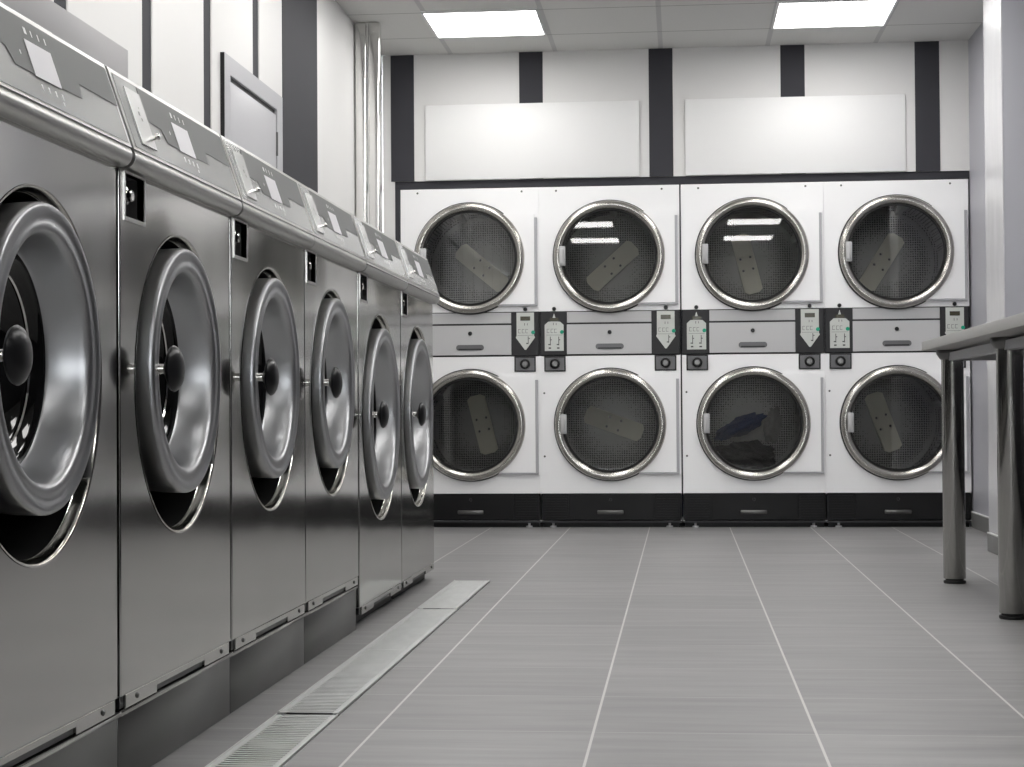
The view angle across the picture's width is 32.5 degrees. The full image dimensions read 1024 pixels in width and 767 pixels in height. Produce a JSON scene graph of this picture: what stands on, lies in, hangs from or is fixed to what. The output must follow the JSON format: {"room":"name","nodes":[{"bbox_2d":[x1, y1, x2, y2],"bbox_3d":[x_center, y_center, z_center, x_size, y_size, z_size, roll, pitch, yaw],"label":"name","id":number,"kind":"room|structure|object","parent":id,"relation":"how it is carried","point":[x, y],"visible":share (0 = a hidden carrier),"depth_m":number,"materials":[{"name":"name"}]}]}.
{"room":"laundry","nodes":[
{"label":"laundry","id":0,"kind":"room"},
{"bbox_2d":[51,0,382,231],"bbox_3d":[-1.450,-0.639,3.349,0.122,2.715,13.566,0,-1,6],"label":"wall","id":1,"kind":"structure","parent":0,"point":[302,50],"depth_m":7.35,"materials":[{"name":"white paint"}]},
{"bbox_2d":[220,52,282,171],"bbox_3d":[-1.029,-0.871,7.013,0.021,0.715,0.958,0,-1,6],"label":"access panel","id":2,"kind":"object","parent":1,"relation":"attached to","point":[251,112],"visible":0.48,"depth_m":6.94,"materials":[{"name":"grey paint"}]},
{"bbox_2d":[355,22,367,222],"bbox_3d":[-0.787,-0.545,9.236,0.062,2.715,0.055,0,-1,6],"label":"pipe","id":3,"kind":"object","parent":1,"relation":"attached to","point":[361,55],"visible":0.52,"depth_m":9.22,"materials":[{"name":"silver metal"}]},
{"bbox_2d":[151,517,1023,766],"bbox_3d":[0.509,0.760,3.656,3.700,0.100,14.600,0,-1,6],"label":"floor","id":4,"kind":"structure","parent":0,"point":[682,646],"depth_m":4.62,"materials":[{"name":"grey tile"}]},
{"bbox_2d":[11,712,120,766],"bbox_3d":[-1.068,0.638,2.715,0.702,0.134,0.766,0,-1,6],"label":"plinth","id":5,"kind":"object","parent":4,"relation":"on","point":[96,746],"visible":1,"depth_m":2.89,"materials":[{"name":"metal"}]},
{"bbox_2d":[0,2,131,766],"bbox_3d":[-1.040,0.000,2.720,0.768,1.138,0.754,0,-1,6],"label":"washing machine","id":6,"kind":"object","parent":5,"relation":"on","point":[64,138],"visible":1,"depth_m":2.81,"materials":[{"name":"metal"}]},
{"bbox_2d":[0,0,127,78],"bbox_3d":[-0.840,-0.621,2.935,0.025,0.115,1.190,0,-1,6],"label":"board","id":7,"kind":"object","parent":6,"relation":"on","point":[47,14],"visible":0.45,"depth_m":3.21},
{"bbox_2d":[115,653,231,766],"bbox_3d":[-0.995,0.650,3.478,0.702,0.134,0.763,0,-1,6],"label":"plinth","id":8,"kind":"object","parent":4,"relation":"on","point":[149,730],"visible":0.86,"depth_m":3.40,"materials":[{"name":"metal"}]},
{"bbox_2d":[104,65,241,708],"bbox_3d":[-0.966,0.012,3.484,0.768,1.138,0.754,0,-1,6],"label":"washing machine","id":9,"kind":"object","parent":8,"relation":"on","point":[177,194],"visible":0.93,"depth_m":3.40,"materials":[{"name":"silver metal"}]},
{"bbox_2d":[229,613,305,712],"bbox_3d":[-0.921,0.662,4.234,0.702,0.134,0.753,0,-1,6],"label":"plinth","id":10,"kind":"object","parent":4,"relation":"on","point":[274,654],"visible":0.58,"depth_m":4.15,"materials":[{"name":"metal"}]},
{"bbox_2d":[219,134,314,649],"bbox_3d":[-0.893,0.024,4.246,0.768,1.138,0.754,0,-1,6],"label":"washing machine","id":11,"kind":"object","parent":10,"relation":"on","point":[270,234],"visible":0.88,"depth_m":4.16,"materials":[{"name":"silver metal"}]},
{"bbox_2d":[205,713,337,766],"bbox_3d":[-0.493,0.722,3.305,0.137,0.027,1.008,0,-1,6],"label":"drain grate","id":12,"kind":"object","parent":4,"relation":"in","point":[257,748],"visible":1,"depth_m":3.49,"materials":[{"name":"metal"}]},
{"bbox_2d":[304,585,357,663],"bbox_3d":[-0.850,0.674,4.974,0.702,0.134,0.730,0,-1,6],"label":"plinth","id":13,"kind":"object","parent":4,"relation":"on","point":[326,624],"visible":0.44,"depth_m":4.90,"materials":[{"name":"metal"}]},
{"bbox_2d":[296,180,365,610],"bbox_3d":[-0.820,0.036,4.997,0.768,1.138,0.754,0,-1,6],"label":"washing machine","id":14,"kind":"object","parent":13,"relation":"on","point":[332,264],"visible":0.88,"depth_m":4.92,"materials":[{"name":"silver metal"}]},
{"bbox_2d":[278,649,410,714],"bbox_3d":[-0.394,0.736,4.329,0.137,0.027,1.008,0,-1,6],"label":"drain grate","id":15,"kind":"object","parent":4,"relation":"in","point":[365,663],"visible":1,"depth_m":4.25,"materials":[{"name":"metal"}]},
{"bbox_2d":[226,600,468,760],"bbox_3d":[-0.395,0.781,4.308,0.143,0.092,5.025,0,-1,6],"label":"trim","id":16,"kind":"structure","parent":4,"relation":"attached to","point":[468,600],"depth_m":4.10,"materials":[{"name":"metal"}]},
{"bbox_2d":[368,22,381,231],"bbox_3d":[-0.716,-0.545,9.229,0.062,2.715,0.055,0,-1,6],"label":"pipe","id":17,"kind":"object","parent":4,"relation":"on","point":[374,28],"visible":0.45,"depth_m":9.22,"materials":[{"name":"silver metal"}]},
{"bbox_2d":[350,213,408,622],"bbox_3d":[-0.744,0.117,5.787,0.768,1.274,0.804,0,-1,6],"label":"washing machine","id":18,"kind":"object","parent":4,"relation":"on","point":[379,285],"visible":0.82,"depth_m":5.71,"materials":[{"name":"metal"}]},
{"bbox_2d":[362,608,456,650],"bbox_3d":[-0.297,0.752,5.332,0.137,0.027,1.000,0,-1,6],"label":"drain grate","id":19,"kind":"object","parent":4,"relation":"in","point":[413,629],"visible":1,"depth_m":5.26,"materials":[{"name":"metal"}]},
{"bbox_2d":[391,239,439,598],"bbox_3d":[-0.665,0.130,6.595,0.768,1.274,0.804,0,-1,6],"label":"washing machine","id":20,"kind":"object","parent":4,"relation":"on","point":[416,301],"visible":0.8,"depth_m":6.52,"materials":[{"name":"silver metal"}]},
{"bbox_2d":[418,580,489,609],"bbox_3d":[-0.201,0.768,6.328,0.137,0.027,0.958,0,-1,6],"label":"drain grate","id":21,"kind":"object","parent":4,"relation":"in","point":[456,594],"visible":1,"depth_m":6.26,"materials":[{"name":"metal"}]},
{"bbox_2d":[400,187,540,526],"bbox_3d":[-0.203,-0.141,10.404,0.797,1.939,0.866,0,-1,6],"label":"dryer","id":22,"kind":"object","parent":4,"relation":"on","point":[480,246],"visible":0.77,"depth_m":10.03,"materials":[{"name":"white metal"}]},
{"bbox_2d":[515,494,539,518],"bbox_3d":[0.088,0.702,9.994,0.146,0.144,0.008,0,-1,6],"label":"vent grille","id":23,"kind":"object","parent":22,"relation":"attached to","point":[527,506],"depth_m":9.99,"materials":[{"name":"black metal"}]},
{"bbox_2d":[539,185,681,526],"bbox_3d":[0.591,-0.148,10.328,0.797,1.939,0.866,0,-1,6],"label":"dryer","id":24,"kind":"object","parent":4,"relation":"on","point":[609,256],"visible":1,"depth_m":9.97,"materials":[{"name":"white metal"}]},
{"bbox_2d":[542,494,568,518],"bbox_3d":[0.245,0.701,9.979,0.152,0.144,0.008,0,-1,6],"label":"vent grille","id":25,"kind":"object","parent":24,"relation":"attached to","point":[554,506],"depth_m":9.98,"materials":[{"name":"black metal"}]},
{"bbox_2d":[655,494,680,518],"bbox_3d":[0.882,0.695,9.918,0.146,0.144,0.008,0,-1,6],"label":"vent grille","id":26,"kind":"object","parent":24,"relation":"attached to","point":[667,506],"depth_m":9.92,"materials":[{"name":"black metal"}]},
{"bbox_2d":[681,182,825,526],"bbox_3d":[1.393,-0.154,10.250,0.797,1.939,0.866,0,-1,6],"label":"dryer","id":27,"kind":"object","parent":4,"relation":"on","point":[752,254],"visible":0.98,"depth_m":9.89,"materials":[{"name":"white metal"}]},
{"bbox_2d":[684,494,710,518],"bbox_3d":[1.047,0.694,9.902,0.152,0.144,0.008,0,-1,6],"label":"vent grille","id":28,"kind":"object","parent":27,"relation":"attached to","point":[696,506],"depth_m":9.90,"materials":[{"name":"black metal"}]},
{"bbox_2d":[713,412,767,440],"bbox_3d":[1.326,0.250,10.184,0.317,0.166,0.193,0,-1,6],"label":"garment","id":29,"kind":"object","parent":27,"relation":"in","point":[742,425],"visible":1,"depth_m":10.12,"materials":[{"name":"blue fabric"}]},
{"bbox_2d":[715,439,776,468],"bbox_3d":[1.361,0.427,10.207,0.358,0.202,0.395,0,-1,6],"label":"garment","id":30,"kind":"object","parent":27,"relation":"in","point":[753,454],"visible":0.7,"depth_m":10.09,"materials":[{"name":"fabric"}]},
{"bbox_2d":[763,406,781,442],"bbox_3d":[1.514,0.238,10.199,0.114,0.221,0.141,0,-1,6],"label":"garment","id":31,"kind":"object","parent":30,"relation":"on","point":[772,425],"visible":1,"depth_m":10.17,"materials":[{"name":"fabric"}]},
{"bbox_2d":[799,493,825,518],"bbox_3d":[1.683,0.688,9.840,0.146,0.144,0.008,0,-1,6],"label":"vent grille","id":32,"kind":"object","parent":27,"relation":"attached to","point":[811,505],"depth_m":9.84,"materials":[{"name":"black metal"}]},
{"bbox_2d":[823,179,971,526],"bbox_3d":[2.187,-0.161,10.174,0.797,1.939,0.866,0,-1,6],"label":"dryer","id":33,"kind":"object","parent":4,"relation":"on","point":[896,252],"visible":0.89,"depth_m":9.82,"materials":[{"name":"white metal"}]},
{"bbox_2d":[827,493,854,518],"bbox_3d":[1.841,0.687,9.825,0.152,0.144,0.008,0,-1,6],"label":"vent grille","id":34,"kind":"object","parent":33,"relation":"attached to","point":[839,505],"depth_m":9.82,"materials":[{"name":"black metal"}]},
{"bbox_2d":[965,493,970,518],"bbox_3d":[2.478,0.682,9.764,0.146,0.144,0.008,0,-1,6],"label":"vent grille","id":35,"kind":"object","parent":33,"relation":"attached to","point":[967,495],"depth_m":9.76,"materials":[{"name":"black metal"}]},
{"bbox_2d":[922,312,1023,619],"bbox_3d":[1.852,0.273,5.328,0.830,0.913,2.670,0,-1,6],"label":"folding table","id":36,"kind":"object","parent":4,"relation":"on","point":[1001,341],"visible":1,"depth_m":5.47,"materials":[{"name":"silver metal"}]},
{"bbox_2d":[335,0,982,55],"bbox_3d":[0.490,-2.054,3.704,3.900,0.100,14.600,0,-1,6],"label":"ceiling","id":37,"kind":"structure","parent":0,"point":[569,25],"depth_m":9.38,"materials":[{"name":"tile"}]},
{"bbox_2d":[421,8,545,37],"bbox_3d":[-0.141,-1.900,9.268,0.600,0.012,0.600,0,-1,6],"label":"recessed light","id":38,"kind":"object","parent":37,"relation":"in","point":[520,21],"visible":1,"depth_m":9.24,"materials":[{"name":"white plastic"}]},
{"bbox_2d":[771,0,897,28],"bbox_3d":[1.662,-1.915,9.094,0.600,0.012,0.600,0,-1,6],"label":"recessed light","id":39,"kind":"object","parent":37,"relation":"in","point":[793,14],"visible":1,"depth_m":9.08,"materials":[{"name":"white plastic"}]},
{"bbox_2d":[382,40,969,238],"bbox_3d":[0.914,-0.544,9.992,3.311,2.715,0.124,0,-1,6],"label":"wall","id":40,"kind":"structure","parent":0,"point":[933,76],"depth_m":9.95,"materials":[{"name":"white paint"}]},
{"bbox_2d":[425,100,638,180],"bbox_3d":[0.112,-1.385,10.015,1.223,0.431,0.012,0,-1,6],"label":"sign board","id":41,"kind":"object","parent":40,"relation":"attached to","point":[597,138],"visible":1,"depth_m":10.01,"materials":[{"name":"white plastic"}]},
{"bbox_2d":[395,171,968,242],"bbox_3d":[0.950,-0.180,9.979,3.243,1.987,0.092,0,-1,6],"label":"trim","id":42,"kind":"structure","parent":40,"relation":"attached to","point":[931,175],"depth_m":9.96,"materials":[{"name":"grey laminate"}]},
{"bbox_2d":[685,94,905,175],"bbox_3d":[1.590,-1.397,9.873,1.224,0.431,0.012,0,-1,6],"label":"sign board","id":43,"kind":"object","parent":40,"relation":"attached to","point":[849,133],"visible":1,"depth_m":9.87,"materials":[{"name":"white plastic"}]},
{"bbox_2d":[679,186,682,516],"bbox_3d":[1.005,-0.528,10.939,3.311,2.715,0.050,0,-1,6],"label":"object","id":44,"kind":"structure","parent":0,"point":[679,186],"depth_m":10.91,"materials":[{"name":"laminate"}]},
{"bbox_2d":[968,22,988,525],"bbox_3d":[2.585,-0.564,9.456,0.120,2.715,2.700,0,-1,6],"label":"wall","id":45,"kind":"structure","parent":0,"point":[978,388],"depth_m":9.54,"materials":[{"name":"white paint"}]},
{"bbox_2d":[971,511,989,532],"bbox_3d":[2.478,0.742,8.925,0.014,0.088,1.665,0,-1,6],"label":"baseboard","id":46,"kind":"structure","parent":45,"relation":"attached to","point":[979,521],"depth_m":9.46,"materials":[{"name":"stone"}]},
{"bbox_2d":[983,0,1023,534],"bbox_3d":[2.518,-0.590,7.880,0.689,2.715,0.450,0,-1,6],"label":"wall pillar","id":47,"kind":"structure","parent":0,"point":[1003,20],"depth_m":7.71,"materials":[{"name":"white paint"}]},
{"bbox_2d":[987,532,997,554],"bbox_3d":[2.472,0.724,7.856,0.599,0.088,0.464,0,-1,6],"label":"baseboard","id":48,"kind":"structure","parent":47,"relation":"attached to","point":[992,539],"depth_m":7.98,"materials":[{"name":"stone"}]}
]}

